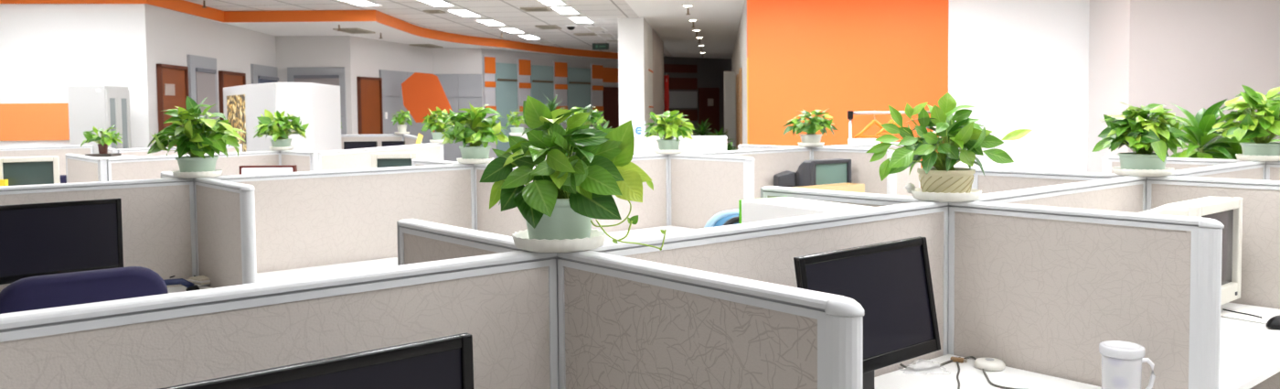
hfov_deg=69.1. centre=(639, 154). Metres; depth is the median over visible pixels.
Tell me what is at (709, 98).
door
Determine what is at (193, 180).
post
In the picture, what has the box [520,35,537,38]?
diffuser
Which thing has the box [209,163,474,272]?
partition panel
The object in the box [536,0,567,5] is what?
recessed light
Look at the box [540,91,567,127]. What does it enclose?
plant
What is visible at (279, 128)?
potted plant
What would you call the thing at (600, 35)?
diffuser
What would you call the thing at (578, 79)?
window
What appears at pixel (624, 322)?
partition panel
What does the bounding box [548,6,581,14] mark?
recessed light
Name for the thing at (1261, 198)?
partition panel
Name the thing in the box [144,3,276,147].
wall
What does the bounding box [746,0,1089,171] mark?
wall
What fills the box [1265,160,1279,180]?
partition panel
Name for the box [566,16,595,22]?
recessed light
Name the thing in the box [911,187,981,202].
saucer
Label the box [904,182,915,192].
crumpled tissue
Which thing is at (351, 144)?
monitor
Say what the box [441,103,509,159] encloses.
potted plant
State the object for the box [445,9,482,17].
recessed light
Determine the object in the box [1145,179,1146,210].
post
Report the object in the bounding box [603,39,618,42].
recessed light
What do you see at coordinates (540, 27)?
grille
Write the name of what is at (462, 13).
diffuser
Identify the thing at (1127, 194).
partition panel
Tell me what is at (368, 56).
wall
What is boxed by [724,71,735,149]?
open door
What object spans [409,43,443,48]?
ceiling vent
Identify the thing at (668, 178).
post
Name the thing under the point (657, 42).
wall
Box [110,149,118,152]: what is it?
post
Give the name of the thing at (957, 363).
cable
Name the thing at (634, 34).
wall column
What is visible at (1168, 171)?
saucer
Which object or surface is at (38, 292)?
office chair
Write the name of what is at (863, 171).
partition panel
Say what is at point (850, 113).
clothes rack
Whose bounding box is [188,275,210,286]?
paper stack
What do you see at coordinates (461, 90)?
wall
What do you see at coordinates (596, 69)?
pilaster
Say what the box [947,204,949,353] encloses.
post
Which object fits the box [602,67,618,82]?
trim
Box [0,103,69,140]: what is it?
wall panel
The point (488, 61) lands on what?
pilaster
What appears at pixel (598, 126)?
plant
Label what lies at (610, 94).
door
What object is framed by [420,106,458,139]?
potted plant
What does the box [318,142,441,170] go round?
partition panel
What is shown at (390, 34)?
ceiling
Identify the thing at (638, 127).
carton
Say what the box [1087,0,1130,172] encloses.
wall
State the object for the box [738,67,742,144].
door
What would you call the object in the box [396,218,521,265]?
partition panel
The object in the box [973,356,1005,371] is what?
computer mouse
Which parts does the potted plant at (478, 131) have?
pot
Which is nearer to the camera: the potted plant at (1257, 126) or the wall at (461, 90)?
the potted plant at (1257, 126)
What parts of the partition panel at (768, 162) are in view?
rail, fabric panel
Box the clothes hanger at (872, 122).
[853,110,895,138]
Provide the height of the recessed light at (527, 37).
0.012 m
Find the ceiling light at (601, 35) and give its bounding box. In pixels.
[595,32,616,37]
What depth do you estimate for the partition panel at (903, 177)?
7.51 m
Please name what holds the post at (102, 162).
on the floor
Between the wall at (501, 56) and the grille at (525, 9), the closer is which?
the grille at (525, 9)
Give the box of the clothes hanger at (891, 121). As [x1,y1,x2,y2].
[875,117,899,135]
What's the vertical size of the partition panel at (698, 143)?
1.201 m
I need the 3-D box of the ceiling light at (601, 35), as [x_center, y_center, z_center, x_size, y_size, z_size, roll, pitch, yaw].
[-0.648,-2.259,17.553,0.310,0.012,0.920,0,3,5]
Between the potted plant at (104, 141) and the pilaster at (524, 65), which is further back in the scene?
the pilaster at (524, 65)
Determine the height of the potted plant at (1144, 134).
0.282 m
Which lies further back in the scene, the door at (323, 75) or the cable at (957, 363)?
the door at (323, 75)
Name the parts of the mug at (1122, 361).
lid, handle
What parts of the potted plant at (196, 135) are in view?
pot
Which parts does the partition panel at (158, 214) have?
rail, trim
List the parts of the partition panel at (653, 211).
rail, fabric panel, trim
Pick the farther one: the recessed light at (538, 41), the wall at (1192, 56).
the recessed light at (538, 41)
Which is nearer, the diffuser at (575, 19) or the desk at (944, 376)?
the desk at (944, 376)
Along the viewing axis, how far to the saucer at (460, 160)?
4.91 m
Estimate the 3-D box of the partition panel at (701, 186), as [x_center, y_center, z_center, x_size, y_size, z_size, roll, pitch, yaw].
[0.431,0.603,5.627,0.051,1.201,0.709,-3,3,-40]
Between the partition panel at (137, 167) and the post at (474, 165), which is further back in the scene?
the partition panel at (137, 167)
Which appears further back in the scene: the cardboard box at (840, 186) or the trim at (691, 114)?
the trim at (691, 114)
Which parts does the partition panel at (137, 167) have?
trim, rail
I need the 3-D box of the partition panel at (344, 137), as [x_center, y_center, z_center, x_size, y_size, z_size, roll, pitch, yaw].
[-3.727,0.330,12.349,1.272,1.201,0.050,0,3,10]
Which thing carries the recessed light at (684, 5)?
in the ceiling at (605, 14)
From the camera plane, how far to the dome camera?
15.46 m
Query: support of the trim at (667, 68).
attached to the wall at (710, 71)
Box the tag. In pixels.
[415,133,423,144]
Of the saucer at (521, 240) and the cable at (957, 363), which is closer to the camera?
the saucer at (521, 240)
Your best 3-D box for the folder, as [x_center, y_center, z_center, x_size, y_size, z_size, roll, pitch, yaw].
[-3.901,0.323,5.654,0.100,0.344,0.030,-1,3,-6]
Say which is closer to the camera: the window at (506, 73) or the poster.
the poster
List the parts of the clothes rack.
rail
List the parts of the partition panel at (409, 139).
fabric panel, rail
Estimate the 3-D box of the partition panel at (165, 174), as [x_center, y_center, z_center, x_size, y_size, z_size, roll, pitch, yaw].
[-2.134,0.688,4.351,0.050,1.201,0.538,-3,3,-40]
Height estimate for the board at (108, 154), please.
0.022 m
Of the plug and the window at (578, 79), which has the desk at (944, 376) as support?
the plug
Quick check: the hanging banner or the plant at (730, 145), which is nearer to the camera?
the plant at (730, 145)
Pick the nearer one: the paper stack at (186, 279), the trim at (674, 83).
the paper stack at (186, 279)
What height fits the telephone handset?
0.057 m
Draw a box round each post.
[97,158,107,181]
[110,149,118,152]
[192,180,197,276]
[310,151,319,170]
[441,143,443,159]
[473,165,475,229]
[555,256,559,388]
[668,178,669,217]
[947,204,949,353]
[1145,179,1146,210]
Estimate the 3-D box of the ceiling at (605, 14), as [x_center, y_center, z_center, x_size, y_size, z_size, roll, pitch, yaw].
[-1.021,-2.059,12.667,22.000,0.050,30.500,-1,3,0]
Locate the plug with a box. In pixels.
[949,356,967,362]
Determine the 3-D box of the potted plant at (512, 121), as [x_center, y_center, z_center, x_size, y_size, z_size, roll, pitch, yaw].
[-1.478,-0.397,11.156,0.293,0.308,0.288,-1,3,0]
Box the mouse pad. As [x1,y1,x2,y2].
[1220,304,1279,323]
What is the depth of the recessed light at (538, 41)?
19.10 m
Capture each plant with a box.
[80,124,123,153]
[146,95,246,171]
[253,108,309,147]
[391,109,413,132]
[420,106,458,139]
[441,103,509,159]
[480,95,666,250]
[505,108,525,132]
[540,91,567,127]
[565,104,607,127]
[590,120,610,129]
[643,110,694,149]
[691,118,736,148]
[726,141,737,149]
[782,108,838,143]
[865,92,1032,192]
[1092,102,1190,170]
[1169,98,1279,159]
[1207,85,1279,155]
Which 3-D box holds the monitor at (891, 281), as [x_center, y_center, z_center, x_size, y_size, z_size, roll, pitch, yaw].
[0.526,0.413,2.188,0.485,0.399,0.240,-3,3,-40]
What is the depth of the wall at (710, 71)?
25.64 m
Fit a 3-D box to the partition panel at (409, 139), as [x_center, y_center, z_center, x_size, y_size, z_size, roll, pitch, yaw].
[-2.775,0.366,11.370,0.051,1.201,1.794,-2,3,-19]
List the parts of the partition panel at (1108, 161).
post, trim, fabric panel, rail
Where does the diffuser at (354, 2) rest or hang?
attached to the recessed light at (360, 3)
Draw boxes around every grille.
[341,29,369,32]
[416,44,437,47]
[523,8,548,10]
[538,26,558,29]
[576,33,595,35]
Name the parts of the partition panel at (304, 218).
rail, trim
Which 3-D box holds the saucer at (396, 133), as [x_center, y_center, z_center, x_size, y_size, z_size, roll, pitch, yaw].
[-3.128,-0.285,12.217,0.202,0.029,0.202,-1,3,0]
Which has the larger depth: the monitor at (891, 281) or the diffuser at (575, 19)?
the diffuser at (575, 19)
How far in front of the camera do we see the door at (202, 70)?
12.26 m
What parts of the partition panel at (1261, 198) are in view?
trim, rail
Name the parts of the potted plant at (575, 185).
pot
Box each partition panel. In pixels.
[0,144,94,175]
[0,177,196,291]
[0,249,558,388]
[65,153,100,182]
[106,149,280,181]
[117,143,242,156]
[160,170,174,178]
[192,177,256,287]
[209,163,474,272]
[279,149,311,171]
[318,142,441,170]
[341,134,404,149]
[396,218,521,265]
[404,134,422,144]
[411,158,459,165]
[473,163,534,235]
[488,153,669,232]
[511,134,583,159]
[556,249,863,388]
[589,200,949,376]
[633,135,726,152]
[633,151,655,154]
[668,153,754,228]
[681,146,811,198]
[737,144,800,149]
[760,185,925,206]
[811,146,896,194]
[823,141,920,195]
[948,200,1224,388]
[970,167,1127,193]
[975,175,1146,212]
[1101,155,1247,173]
[1146,175,1279,388]
[1170,160,1266,180]
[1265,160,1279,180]
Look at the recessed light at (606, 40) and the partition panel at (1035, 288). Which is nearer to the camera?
the partition panel at (1035, 288)
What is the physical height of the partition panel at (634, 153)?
1.201 m
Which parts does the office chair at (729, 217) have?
backrest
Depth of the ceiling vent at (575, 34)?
17.20 m
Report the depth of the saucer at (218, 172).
4.02 m
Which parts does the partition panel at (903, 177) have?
rail, fabric panel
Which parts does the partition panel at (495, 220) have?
trim, rail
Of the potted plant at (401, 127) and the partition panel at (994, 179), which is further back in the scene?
the potted plant at (401, 127)
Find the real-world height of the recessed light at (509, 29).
0.012 m
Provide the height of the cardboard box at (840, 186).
0.227 m
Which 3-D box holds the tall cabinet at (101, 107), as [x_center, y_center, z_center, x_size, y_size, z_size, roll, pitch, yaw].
[-5.930,0.150,10.241,0.416,1.801,0.464,-1,3,1]
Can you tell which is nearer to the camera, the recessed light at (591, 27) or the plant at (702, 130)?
the plant at (702, 130)
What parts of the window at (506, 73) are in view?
rail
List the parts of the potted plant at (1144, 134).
pot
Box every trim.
[0,0,618,59]
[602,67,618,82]
[663,64,697,73]
[663,77,697,89]
[663,91,697,107]
[663,109,697,120]
[746,57,748,144]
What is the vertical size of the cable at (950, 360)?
0.018 m
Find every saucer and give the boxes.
[171,169,222,178]
[269,146,293,149]
[394,131,409,134]
[429,138,443,142]
[456,157,494,163]
[509,132,525,135]
[512,228,606,252]
[653,148,682,153]
[797,142,824,147]
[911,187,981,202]
[1111,166,1173,176]
[1235,153,1279,160]
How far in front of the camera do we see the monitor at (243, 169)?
5.31 m
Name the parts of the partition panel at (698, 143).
rail, post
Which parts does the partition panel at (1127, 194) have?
fabric panel, trim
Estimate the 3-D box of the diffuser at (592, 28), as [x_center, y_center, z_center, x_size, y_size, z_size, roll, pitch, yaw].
[-0.765,-2.196,16.184,0.250,0.006,0.860,0,3,5]
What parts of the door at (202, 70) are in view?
panel, head rail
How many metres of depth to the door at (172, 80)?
11.28 m
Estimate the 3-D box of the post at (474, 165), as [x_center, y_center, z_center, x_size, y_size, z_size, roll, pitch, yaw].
[-0.879,0.644,5.021,0.048,1.201,0.048,-3,3,-40]
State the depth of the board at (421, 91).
16.47 m
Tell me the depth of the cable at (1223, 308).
3.19 m
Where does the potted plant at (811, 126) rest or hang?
on the saucer at (805, 144)
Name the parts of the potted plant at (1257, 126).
pot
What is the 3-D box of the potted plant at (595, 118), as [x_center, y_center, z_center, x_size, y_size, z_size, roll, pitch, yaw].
[-0.639,-0.417,10.915,0.513,0.354,0.532,-1,3,-14]
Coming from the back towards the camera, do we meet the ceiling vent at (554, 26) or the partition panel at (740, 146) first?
the ceiling vent at (554, 26)
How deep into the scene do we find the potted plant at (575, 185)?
1.80 m
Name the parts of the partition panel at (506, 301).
rail, trim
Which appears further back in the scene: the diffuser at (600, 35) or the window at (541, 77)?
the window at (541, 77)
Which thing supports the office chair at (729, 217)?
on the floor
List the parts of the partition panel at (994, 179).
trim, fabric panel, rail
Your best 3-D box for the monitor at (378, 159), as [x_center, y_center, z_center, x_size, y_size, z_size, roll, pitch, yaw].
[-1.647,0.210,6.380,0.305,0.457,0.333,-1,3,-1]
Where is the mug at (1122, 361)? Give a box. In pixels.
[1098,340,1155,388]
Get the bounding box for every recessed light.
[339,0,382,6]
[416,0,456,6]
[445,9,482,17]
[473,19,507,25]
[497,27,526,32]
[516,34,542,39]
[533,40,555,43]
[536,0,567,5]
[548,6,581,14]
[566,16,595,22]
[583,25,607,31]
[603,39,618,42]
[681,3,693,6]
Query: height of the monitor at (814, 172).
0.379 m
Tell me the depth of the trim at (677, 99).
25.16 m
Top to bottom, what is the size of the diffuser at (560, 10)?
0.006 m
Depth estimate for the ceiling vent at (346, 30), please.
14.39 m
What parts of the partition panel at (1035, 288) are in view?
trim, rail, trim, post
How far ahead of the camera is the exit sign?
18.88 m
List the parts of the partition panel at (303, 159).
rail, trim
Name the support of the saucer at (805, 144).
on the post
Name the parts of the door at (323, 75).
head rail, panel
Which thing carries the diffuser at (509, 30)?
attached to the recessed light at (509, 29)
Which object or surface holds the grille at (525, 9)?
attached to the ceiling vent at (526, 9)
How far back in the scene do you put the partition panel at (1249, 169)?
4.22 m
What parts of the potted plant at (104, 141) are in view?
pot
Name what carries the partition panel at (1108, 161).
on the floor
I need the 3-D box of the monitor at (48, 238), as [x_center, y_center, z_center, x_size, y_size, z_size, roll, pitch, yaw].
[-2.305,0.378,3.616,0.500,0.392,0.240,-3,3,-40]
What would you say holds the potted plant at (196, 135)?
on the saucer at (218, 172)
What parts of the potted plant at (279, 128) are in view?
pot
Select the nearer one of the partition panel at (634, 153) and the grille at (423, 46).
the partition panel at (634, 153)
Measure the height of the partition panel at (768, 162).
1.201 m
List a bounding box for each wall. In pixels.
[0,3,149,148]
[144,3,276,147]
[223,82,341,151]
[275,35,351,134]
[350,35,435,143]
[432,47,482,160]
[480,48,618,97]
[651,28,663,136]
[663,56,731,135]
[731,0,746,144]
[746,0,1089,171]
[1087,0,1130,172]
[1128,0,1279,157]
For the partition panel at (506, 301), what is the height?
1.201 m
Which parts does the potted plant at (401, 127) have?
pot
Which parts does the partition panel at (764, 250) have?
rail, trim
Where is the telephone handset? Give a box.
[163,277,199,290]
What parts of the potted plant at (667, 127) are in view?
pot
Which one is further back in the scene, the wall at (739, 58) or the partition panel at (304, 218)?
the wall at (739, 58)
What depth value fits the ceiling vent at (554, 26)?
15.72 m
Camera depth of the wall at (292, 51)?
15.39 m
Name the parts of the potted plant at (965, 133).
pot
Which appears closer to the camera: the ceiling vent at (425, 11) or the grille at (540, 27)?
the ceiling vent at (425, 11)
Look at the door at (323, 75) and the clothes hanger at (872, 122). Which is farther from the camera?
the door at (323, 75)
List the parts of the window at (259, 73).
panel, head rail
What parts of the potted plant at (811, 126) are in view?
pot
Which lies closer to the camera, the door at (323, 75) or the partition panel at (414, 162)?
the partition panel at (414, 162)
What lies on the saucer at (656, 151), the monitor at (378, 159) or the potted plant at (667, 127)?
the potted plant at (667, 127)
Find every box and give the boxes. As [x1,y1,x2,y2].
[773,170,795,187]
[793,182,864,192]
[847,138,880,144]
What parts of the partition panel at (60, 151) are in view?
rail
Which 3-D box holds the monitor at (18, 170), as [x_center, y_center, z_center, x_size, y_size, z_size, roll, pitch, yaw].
[-3.903,0.245,5.954,0.325,0.472,0.323,-2,3,-30]
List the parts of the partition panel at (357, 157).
trim, rail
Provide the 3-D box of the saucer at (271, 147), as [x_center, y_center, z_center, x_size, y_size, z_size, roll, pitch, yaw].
[-2.748,-0.051,7.117,0.171,0.029,0.171,-1,3,0]
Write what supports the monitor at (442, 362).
on the desk
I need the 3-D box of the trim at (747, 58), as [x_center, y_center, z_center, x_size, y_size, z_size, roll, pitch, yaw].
[1.303,-0.117,11.201,0.016,2.100,0.013,-1,3,0]
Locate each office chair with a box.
[0,266,168,313]
[704,208,738,227]
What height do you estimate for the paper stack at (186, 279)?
0.011 m
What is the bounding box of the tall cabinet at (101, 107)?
[67,85,131,153]
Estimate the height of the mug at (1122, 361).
0.150 m
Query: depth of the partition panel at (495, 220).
4.86 m
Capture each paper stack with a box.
[166,278,193,287]
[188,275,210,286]
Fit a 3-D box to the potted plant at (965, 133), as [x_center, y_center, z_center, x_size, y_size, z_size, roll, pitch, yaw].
[0.908,-0.029,2.738,0.434,0.312,0.262,-2,3,-33]
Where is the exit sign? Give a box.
[592,40,608,49]
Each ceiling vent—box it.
[332,28,375,33]
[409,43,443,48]
[423,10,445,13]
[520,6,552,11]
[534,24,561,29]
[573,32,597,35]
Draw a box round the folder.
[0,179,8,186]
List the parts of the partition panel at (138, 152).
fabric panel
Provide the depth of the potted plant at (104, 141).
7.09 m
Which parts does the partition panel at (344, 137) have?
rail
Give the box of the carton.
[631,121,645,136]
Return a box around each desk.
[167,285,212,293]
[256,256,397,282]
[605,224,693,239]
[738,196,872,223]
[874,353,1101,388]
[1219,301,1279,388]
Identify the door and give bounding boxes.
[156,64,189,146]
[186,54,218,119]
[218,70,245,119]
[287,66,346,134]
[356,76,383,134]
[602,86,618,128]
[698,87,719,133]
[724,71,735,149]
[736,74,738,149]
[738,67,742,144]
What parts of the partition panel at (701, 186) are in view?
trim, rail, trim, post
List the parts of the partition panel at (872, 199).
post, fabric panel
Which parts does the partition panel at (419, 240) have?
post, trim, fabric panel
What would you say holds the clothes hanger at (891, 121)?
hanging from the clothes rack
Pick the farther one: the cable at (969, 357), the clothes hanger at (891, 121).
the clothes hanger at (891, 121)
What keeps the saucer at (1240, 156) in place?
on the post
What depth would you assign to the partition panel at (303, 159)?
6.86 m
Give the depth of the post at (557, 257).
1.84 m
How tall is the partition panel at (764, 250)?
1.201 m
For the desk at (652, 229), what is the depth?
5.58 m
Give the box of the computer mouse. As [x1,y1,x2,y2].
[1265,315,1279,328]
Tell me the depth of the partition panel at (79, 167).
6.40 m
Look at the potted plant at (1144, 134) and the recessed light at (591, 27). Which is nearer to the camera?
the potted plant at (1144, 134)
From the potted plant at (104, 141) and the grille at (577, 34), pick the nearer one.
the potted plant at (104, 141)
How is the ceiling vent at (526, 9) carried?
in the ceiling at (605, 14)
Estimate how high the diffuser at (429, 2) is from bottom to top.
0.006 m
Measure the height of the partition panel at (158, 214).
1.201 m
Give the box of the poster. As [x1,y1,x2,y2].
[226,94,246,151]
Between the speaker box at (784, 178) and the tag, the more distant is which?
the tag
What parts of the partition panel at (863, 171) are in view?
rail, trim, post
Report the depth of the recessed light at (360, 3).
12.10 m
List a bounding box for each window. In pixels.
[250,64,278,84]
[495,62,517,157]
[530,64,554,130]
[566,67,591,126]
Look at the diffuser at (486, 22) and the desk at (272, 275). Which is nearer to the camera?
the desk at (272, 275)
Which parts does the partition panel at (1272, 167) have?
trim, rail, fabric panel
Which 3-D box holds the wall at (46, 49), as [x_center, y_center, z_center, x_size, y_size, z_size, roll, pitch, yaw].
[-7.511,-0.415,10.694,3.610,2.920,0.120,-1,3,-5]
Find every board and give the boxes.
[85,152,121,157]
[401,72,452,131]
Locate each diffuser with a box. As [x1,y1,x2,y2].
[342,0,376,5]
[420,0,451,5]
[450,10,479,16]
[477,20,501,25]
[502,28,523,32]
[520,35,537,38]
[539,0,564,4]
[552,7,577,13]
[569,17,592,22]
[586,26,605,31]
[597,33,613,37]
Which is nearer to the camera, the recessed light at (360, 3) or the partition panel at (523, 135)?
the partition panel at (523, 135)
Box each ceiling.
[161,7,618,60]
[184,0,744,58]
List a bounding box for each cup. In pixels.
[60,174,66,182]
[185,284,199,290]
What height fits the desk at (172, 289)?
0.750 m
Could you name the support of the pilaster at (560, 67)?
attached to the wall at (501, 56)
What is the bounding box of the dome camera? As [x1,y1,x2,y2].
[565,24,576,30]
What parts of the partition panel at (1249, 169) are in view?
fabric panel, trim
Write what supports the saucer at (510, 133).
on the partition panel at (523, 135)
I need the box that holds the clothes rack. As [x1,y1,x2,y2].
[847,110,936,167]
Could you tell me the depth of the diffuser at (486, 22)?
14.85 m
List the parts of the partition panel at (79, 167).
rail, trim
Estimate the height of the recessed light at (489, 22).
0.012 m
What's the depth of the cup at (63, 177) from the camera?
7.56 m
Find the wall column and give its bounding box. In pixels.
[618,17,653,136]
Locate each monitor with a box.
[0,155,60,185]
[0,198,123,284]
[158,331,473,388]
[239,164,297,174]
[343,140,377,149]
[371,151,420,168]
[381,140,405,146]
[793,235,940,388]
[795,158,851,186]
[1138,195,1242,305]
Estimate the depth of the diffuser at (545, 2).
12.21 m
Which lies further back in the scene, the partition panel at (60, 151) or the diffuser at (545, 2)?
the diffuser at (545, 2)
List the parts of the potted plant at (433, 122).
pot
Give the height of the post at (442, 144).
1.201 m
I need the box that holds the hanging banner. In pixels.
[663,73,669,117]
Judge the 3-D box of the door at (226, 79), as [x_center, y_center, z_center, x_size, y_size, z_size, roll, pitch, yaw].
[-5.827,-0.142,13.376,0.078,2.090,0.895,-1,3,-4]
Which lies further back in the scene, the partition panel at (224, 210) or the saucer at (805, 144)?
the saucer at (805, 144)
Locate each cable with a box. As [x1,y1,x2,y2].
[899,356,960,370]
[956,361,959,388]
[963,355,1021,388]
[1223,308,1261,318]
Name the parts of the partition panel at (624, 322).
trim, rail, trim, post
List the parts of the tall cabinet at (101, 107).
door, glass, door, glass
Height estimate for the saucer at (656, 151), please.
0.029 m
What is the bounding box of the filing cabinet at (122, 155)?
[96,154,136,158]
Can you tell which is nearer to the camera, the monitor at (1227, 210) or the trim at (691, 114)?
the monitor at (1227, 210)
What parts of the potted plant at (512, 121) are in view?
pot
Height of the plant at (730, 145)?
1.060 m
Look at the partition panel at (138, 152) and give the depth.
7.93 m
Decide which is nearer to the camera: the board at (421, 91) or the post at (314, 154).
the post at (314, 154)
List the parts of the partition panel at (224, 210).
trim, fabric panel, rail, trim, post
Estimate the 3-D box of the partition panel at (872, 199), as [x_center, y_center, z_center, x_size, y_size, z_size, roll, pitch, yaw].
[0.673,0.720,3.064,0.050,1.201,0.696,-3,3,-40]
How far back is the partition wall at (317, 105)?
9.55 m
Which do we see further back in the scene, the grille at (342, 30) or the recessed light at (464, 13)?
the grille at (342, 30)
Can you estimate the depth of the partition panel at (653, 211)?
5.77 m
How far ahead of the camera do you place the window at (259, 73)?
14.57 m
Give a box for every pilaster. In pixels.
[481,54,496,159]
[516,57,531,134]
[552,60,567,128]
[589,63,603,128]
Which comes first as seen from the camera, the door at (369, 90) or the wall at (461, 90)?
the door at (369, 90)
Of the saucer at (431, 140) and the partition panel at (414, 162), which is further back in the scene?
the saucer at (431, 140)
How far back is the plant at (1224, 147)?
7.32 m
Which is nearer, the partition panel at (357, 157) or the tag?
the partition panel at (357, 157)
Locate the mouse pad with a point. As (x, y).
(1266, 313)
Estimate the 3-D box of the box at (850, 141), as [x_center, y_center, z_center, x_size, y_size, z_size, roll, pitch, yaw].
[2.017,0.083,8.364,0.244,0.453,0.204,-1,3,0]
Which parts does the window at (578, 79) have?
rail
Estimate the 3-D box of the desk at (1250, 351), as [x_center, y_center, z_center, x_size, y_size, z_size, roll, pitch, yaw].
[1.682,0.941,2.959,1.337,0.750,0.672,-3,3,-40]
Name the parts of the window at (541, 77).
rail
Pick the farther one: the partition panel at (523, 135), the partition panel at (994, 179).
the partition panel at (523, 135)

